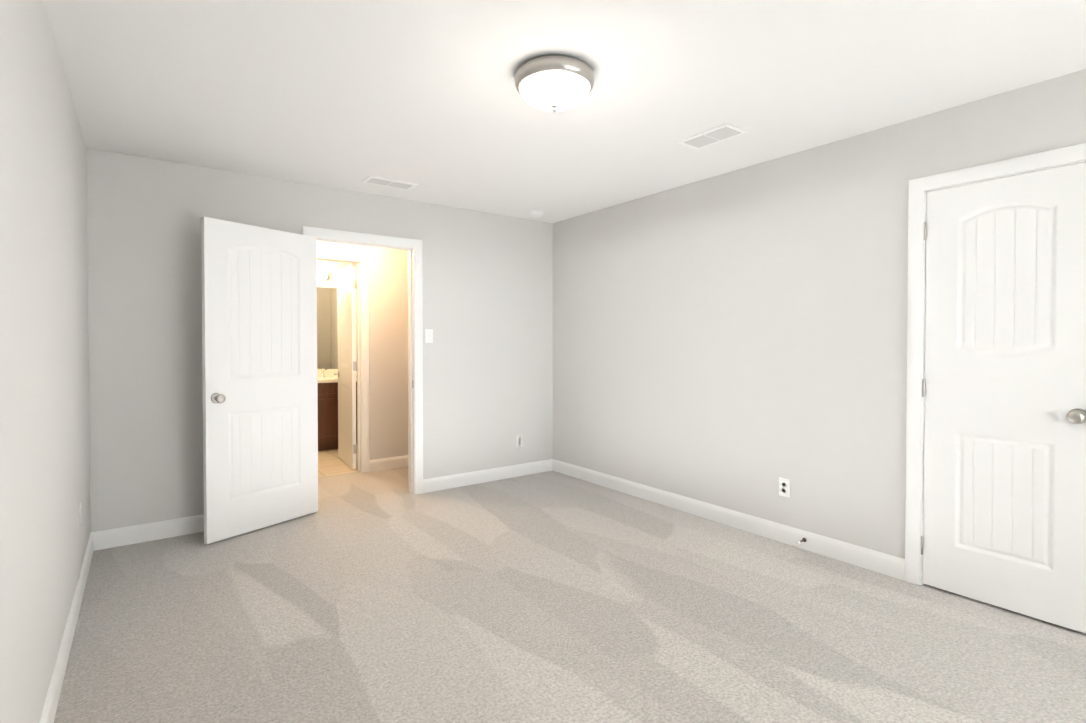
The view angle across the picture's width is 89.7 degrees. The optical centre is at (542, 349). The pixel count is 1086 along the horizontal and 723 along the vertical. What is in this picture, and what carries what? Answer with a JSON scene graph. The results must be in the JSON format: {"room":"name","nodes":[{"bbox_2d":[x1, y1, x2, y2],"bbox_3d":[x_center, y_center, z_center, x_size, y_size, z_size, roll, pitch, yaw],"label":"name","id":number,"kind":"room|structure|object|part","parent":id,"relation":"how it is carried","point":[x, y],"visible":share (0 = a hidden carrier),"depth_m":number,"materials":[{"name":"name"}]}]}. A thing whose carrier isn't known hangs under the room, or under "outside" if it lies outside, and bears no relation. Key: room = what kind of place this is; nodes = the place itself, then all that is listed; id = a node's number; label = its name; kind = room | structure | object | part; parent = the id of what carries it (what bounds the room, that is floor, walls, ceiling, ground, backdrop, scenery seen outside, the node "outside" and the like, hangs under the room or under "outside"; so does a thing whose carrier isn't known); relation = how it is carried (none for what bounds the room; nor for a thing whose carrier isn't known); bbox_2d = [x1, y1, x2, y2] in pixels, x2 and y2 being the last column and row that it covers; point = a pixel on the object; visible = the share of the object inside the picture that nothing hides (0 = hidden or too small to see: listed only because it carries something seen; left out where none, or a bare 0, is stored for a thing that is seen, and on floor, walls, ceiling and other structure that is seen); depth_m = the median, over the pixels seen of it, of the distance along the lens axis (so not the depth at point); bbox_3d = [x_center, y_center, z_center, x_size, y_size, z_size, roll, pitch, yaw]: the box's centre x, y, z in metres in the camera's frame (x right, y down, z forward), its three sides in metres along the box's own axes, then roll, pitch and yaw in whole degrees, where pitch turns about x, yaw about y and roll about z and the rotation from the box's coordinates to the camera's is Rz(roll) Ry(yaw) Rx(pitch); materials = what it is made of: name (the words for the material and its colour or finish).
{"room":"empty bedroom","nodes":[
{"label":"empty bedroom","id":0,"kind":"room"},
{"bbox_2d":[0,0,90,722],"bbox_3d":[-0.941,0.039,0.739,0.120,2.440,6.520,-1,1,-36],"label":"wall","id":1,"kind":"structure","parent":0,"point":[44,427],"depth_m":1.71,"materials":[{"name":"grey paint"}]},
{"bbox_2d":[39,531,98,722],"bbox_3d":[-0.888,1.203,0.794,0.013,0.112,6.280,-1,1,-36],"label":"baseboard","id":2,"kind":"structure","parent":1,"relation":"attached to","point":[53,694],"depth_m":2.19,"materials":[{"name":"white paint"}]},
{"bbox_2d":[79,501,81,526],"bbox_3d":[-2.339,0.831,2.763,0.007,0.115,0.070,-1,1,-36],"label":"outlet","id":3,"kind":"object","parent":1,"relation":"attached to","point":[80,513],"visible":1,"depth_m":2.74,"materials":[{"name":"white plastic"}]},
{"bbox_2d":[86,148,552,531],"bbox_3d":[-1.363,-0.011,4.399,3.530,2.440,0.120,-1,1,-36],"label":"wall","id":4,"kind":"structure","parent":0,"point":[488,351],"depth_m":3.69,"materials":[{"name":"grey paint"}]},
{"bbox_2d":[99,514,203,549],"bbox_3d":[-2.244,1.163,3.685,1.185,0.112,0.013,-1,1,-36],"label":"baseboard","id":5,"kind":"structure","parent":4,"relation":"attached to","point":[128,535],"depth_m":3.49,"materials":[{"name":"white paint"}]},
{"bbox_2d":[201,217,317,543],"bbox_3d":[-1.891,0.191,3.722,0.171,2.030,0.792,0,1,32],"label":"room door","id":6,"kind":"structure","parent":4,"relation":"in","point":[259,364],"depth_m":3.66,"materials":[{"name":"white paint"}]},
{"bbox_3d":[-1.884,0.191,3.735,0.171,1.728,0.763,0,1,32],"label":"room door hardware","id":7,"kind":"part","parent":6,"relation":"part of","materials":[{"name":"silver metal"}]},
{"bbox_2d":[302,226,422,493],"bbox_3d":[-1.428,0.149,4.353,0.940,2.120,0.155,-1,1,-36],"label":"door frame","id":8,"kind":"structure","parent":4,"relation":"attached to","point":[416,244],"depth_m":4.55,"materials":[{"name":"white paint"}]},
{"bbox_2d":[425,329,432,342],"bbox_3d":[-0.958,-0.114,4.606,0.070,0.115,0.022,-1,1,-36],"label":"light switch","id":9,"kind":"object","parent":4,"relation":"attached to","point":[428,335],"visible":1,"depth_m":4.61,"materials":[{"name":"white plastic"}]},
{"bbox_2d":[423,459,550,492],"bbox_3d":[-0.463,1.145,4.992,1.355,0.112,0.013,-1,1,-36],"label":"baseboard","id":10,"kind":"structure","parent":4,"relation":"attached to","point":[481,476],"depth_m":4.94,"materials":[{"name":"white paint"}]},
{"bbox_2d":[516,435,521,447],"bbox_3d":[-0.225,0.868,5.167,0.070,0.115,0.007,-1,1,-36],"label":"outlet","id":11,"kind":"object","parent":4,"relation":"attached to","point":[518,440],"visible":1,"depth_m":5.16,"materials":[{"name":"white plastic"}]},
{"bbox_2d":[317,260,356,360],"bbox_3d":[-3.076,-0.042,6.639,2.060,2.440,0.120,-1,1,-36],"label":"wall","id":12,"kind":"structure","parent":0,"point":[331,269],"depth_m":6.87,"materials":[{"name":"grey paint"}]},
{"bbox_2d":[317,271,328,280],"bbox_3d":[-2.905,-0.901,6.547,0.700,0.110,0.209,-1,1,-36],"label":"vanity light bar","id":13,"kind":"object","parent":12,"relation":"attached to","point":[322,275],"visible":0.33,"depth_m":6.62,"materials":[{"name":"white glass"}]},
{"bbox_2d":[317,287,337,368],"bbox_3d":[-3.063,-0.261,6.567,1.160,1.020,0.005,-1,1,-36],"label":"bathroom mirror","id":14,"kind":"object","parent":12,"relation":"attached to","point":[327,335],"depth_m":6.83,"materials":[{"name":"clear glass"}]},
{"bbox_2d":[317,369,356,374],"bbox_3d":[-2.937,0.295,6.653,1.576,0.095,0.020,-1,1,-36],"label":"backsplash","id":15,"kind":"structure","parent":12,"relation":"attached to","point":[327,371],"depth_m":6.83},
{"bbox_2d":[318,449,357,476],"bbox_3d":[-2.561,1.218,5.955,2.060,0.060,1.860,-1,1,-36],"label":"floor","id":16,"kind":"structure","parent":0,"point":[330,462],"depth_m":5.66,"materials":[{"name":"beige tile"}]},
{"bbox_2d":[317,379,356,450],"bbox_3d":[-2.771,0.781,6.442,1.566,0.800,0.568,-1,1,-36],"label":"bathroom vanity","id":17,"kind":"object","parent":16,"relation":"on","point":[327,385],"depth_m":6.35,"materials":[{"name":"brown wood"}]},
{"bbox_2d":[317,375,356,382],"bbox_3d":[-2.779,0.363,6.439,1.576,0.035,0.555,-1,1,-36],"label":"countertop","id":18,"kind":"structure","parent":17,"relation":"on","point":[320,378],"depth_m":6.51,"materials":[{"name":"beige stone"}]},
{"bbox_2d":[317,241,407,459],"bbox_3d":[-1.959,-0.023,5.227,3.290,2.440,0.120,-1,1,-36],"label":"wall","id":19,"kind":"structure","parent":0,"point":[388,353],"depth_m":5.45,"materials":[{"name":"grey paint"}]},
{"bbox_2d":[317,250,368,472],"bbox_3d":[-2.092,0.139,5.131,0.870,2.120,0.155,-1,1,-36],"label":"door frame","id":20,"kind":"structure","parent":19,"relation":"attached to","point":[363,259],"depth_m":5.31,"materials":[{"name":"white paint"}]},
{"bbox_2d":[334,263,356,468],"bbox_3d":[-2.049,0.164,5.689,0.135,2.030,0.722,0,1,-31],"label":"bathroom door","id":21,"kind":"structure","parent":19,"relation":"in","point":[347,361],"depth_m":5.59,"materials":[{"name":"white paint"}]},
{"bbox_2d":[369,455,407,471],"bbox_3d":[-1.195,1.135,5.720,1.255,0.112,0.013,-1,1,-36],"label":"baseboard","id":22,"kind":"structure","parent":19,"relation":"attached to","point":[387,463],"depth_m":5.45,"materials":[{"name":"white paint"}]},
{"bbox_2d":[44,0,1085,222],"bbox_3d":[0.067,-1.265,3.210,4.690,0.100,9.340,-1,1,-36],"label":"ceiling","id":23,"kind":"structure","parent":0,"point":[426,97],"depth_m":2.44,"materials":[{"name":"white paint"}]},
{"bbox_2d":[362,176,417,189],"bbox_3d":[-1.123,-1.222,4.012,0.360,0.010,0.170,-1,1,-36],"label":"ceiling vent","id":24,"kind":"object","parent":23,"relation":"in","point":[375,180],"visible":1,"depth_m":4.00,"materials":[{"name":"white metal"}]},
{"bbox_2d":[529,210,542,216],"bbox_3d":[-0.062,-1.217,4.915,0.132,0.043,0.132,-1,1,-36],"label":"smoke detector","id":25,"kind":"object","parent":23,"relation":"attached to","point":[535,213],"visible":1,"depth_m":4.87,"materials":[{"name":"white plastic"}]},
{"bbox_2d":[515,55,593,111],"bbox_3d":[0.050,-1.120,2.381,0.346,0.168,0.346,-1,1,-36],"label":"ceiling light","id":26,"kind":"object","parent":23,"relation":"attached to","point":[553,83],"visible":1,"depth_m":2.27,"materials":[{"name":"white glass"}]},
{"bbox_2d":[676,123,748,149],"bbox_3d":[0.960,-1.209,3.110,0.195,0.010,0.345,-1,1,-36],"label":"ceiling vent","id":27,"kind":"object","parent":23,"relation":"in","point":[717,134],"visible":1,"depth_m":3.09,"materials":[{"name":"white metal"}]},
{"bbox_2d":[54,466,1085,722],"bbox_3d":[0.617,1.265,2.495,4.690,0.060,7.480,-1,1,-36],"label":"floor carpet","id":28,"kind":"object","parent":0,"point":[382,596],"visible":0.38,"depth_m":2.42,"materials":[{"name":"beige carpet"}]},
{"bbox_2d":[553,69,1085,558],"bbox_3d":[2.001,0.009,2.899,0.120,2.440,6.520,-1,1,-36],"label":"wall","id":29,"kind":"structure","parent":0,"point":[733,339],"depth_m":3.51,"materials":[{"name":"grey paint"}]},
{"bbox_2d":[551,459,904,580],"bbox_3d":[1.009,1.156,4.156,0.013,0.112,3.105,-1,1,-36],"label":"baseboard","id":30,"kind":"structure","parent":29,"relation":"attached to","point":[877,561],"depth_m":3.62,"materials":[{"name":"white paint"}]},
{"bbox_2d":[796,538,806,543],"bbox_3d":[1.566,1.164,3.314,0.083,0.026,0.026,-1,1,-36],"label":"door stop","id":31,"kind":"object","parent":30,"relation":"attached to","point":[802,540],"visible":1,"depth_m":3.32,"materials":[{"name":"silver metal"}]},
{"bbox_2d":[779,477,789,497],"bbox_3d":[1.524,0.872,3.453,0.007,0.115,0.070,-1,1,-36],"label":"outlet","id":32,"kind":"object","parent":29,"relation":"attached to","point":[784,487],"visible":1,"depth_m":3.45,"materials":[{"name":"white plastic"}]},
{"bbox_2d":[905,143,1085,584],"bbox_3d":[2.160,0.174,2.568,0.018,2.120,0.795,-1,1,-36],"label":"door frame","id":33,"kind":"structure","parent":29,"relation":"attached to","point":[918,187],"depth_m":2.84,"materials":[{"name":"white paint"}]},
{"bbox_2d":[921,162,1085,633],"bbox_3d":[2.179,0.207,2.587,0.171,2.030,0.647,-1,1,-36],"label":"closet door","id":34,"kind":"structure","parent":29,"relation":"in","point":[1004,396],"depth_m":2.56,"materials":[{"name":"white paint"}]}
]}

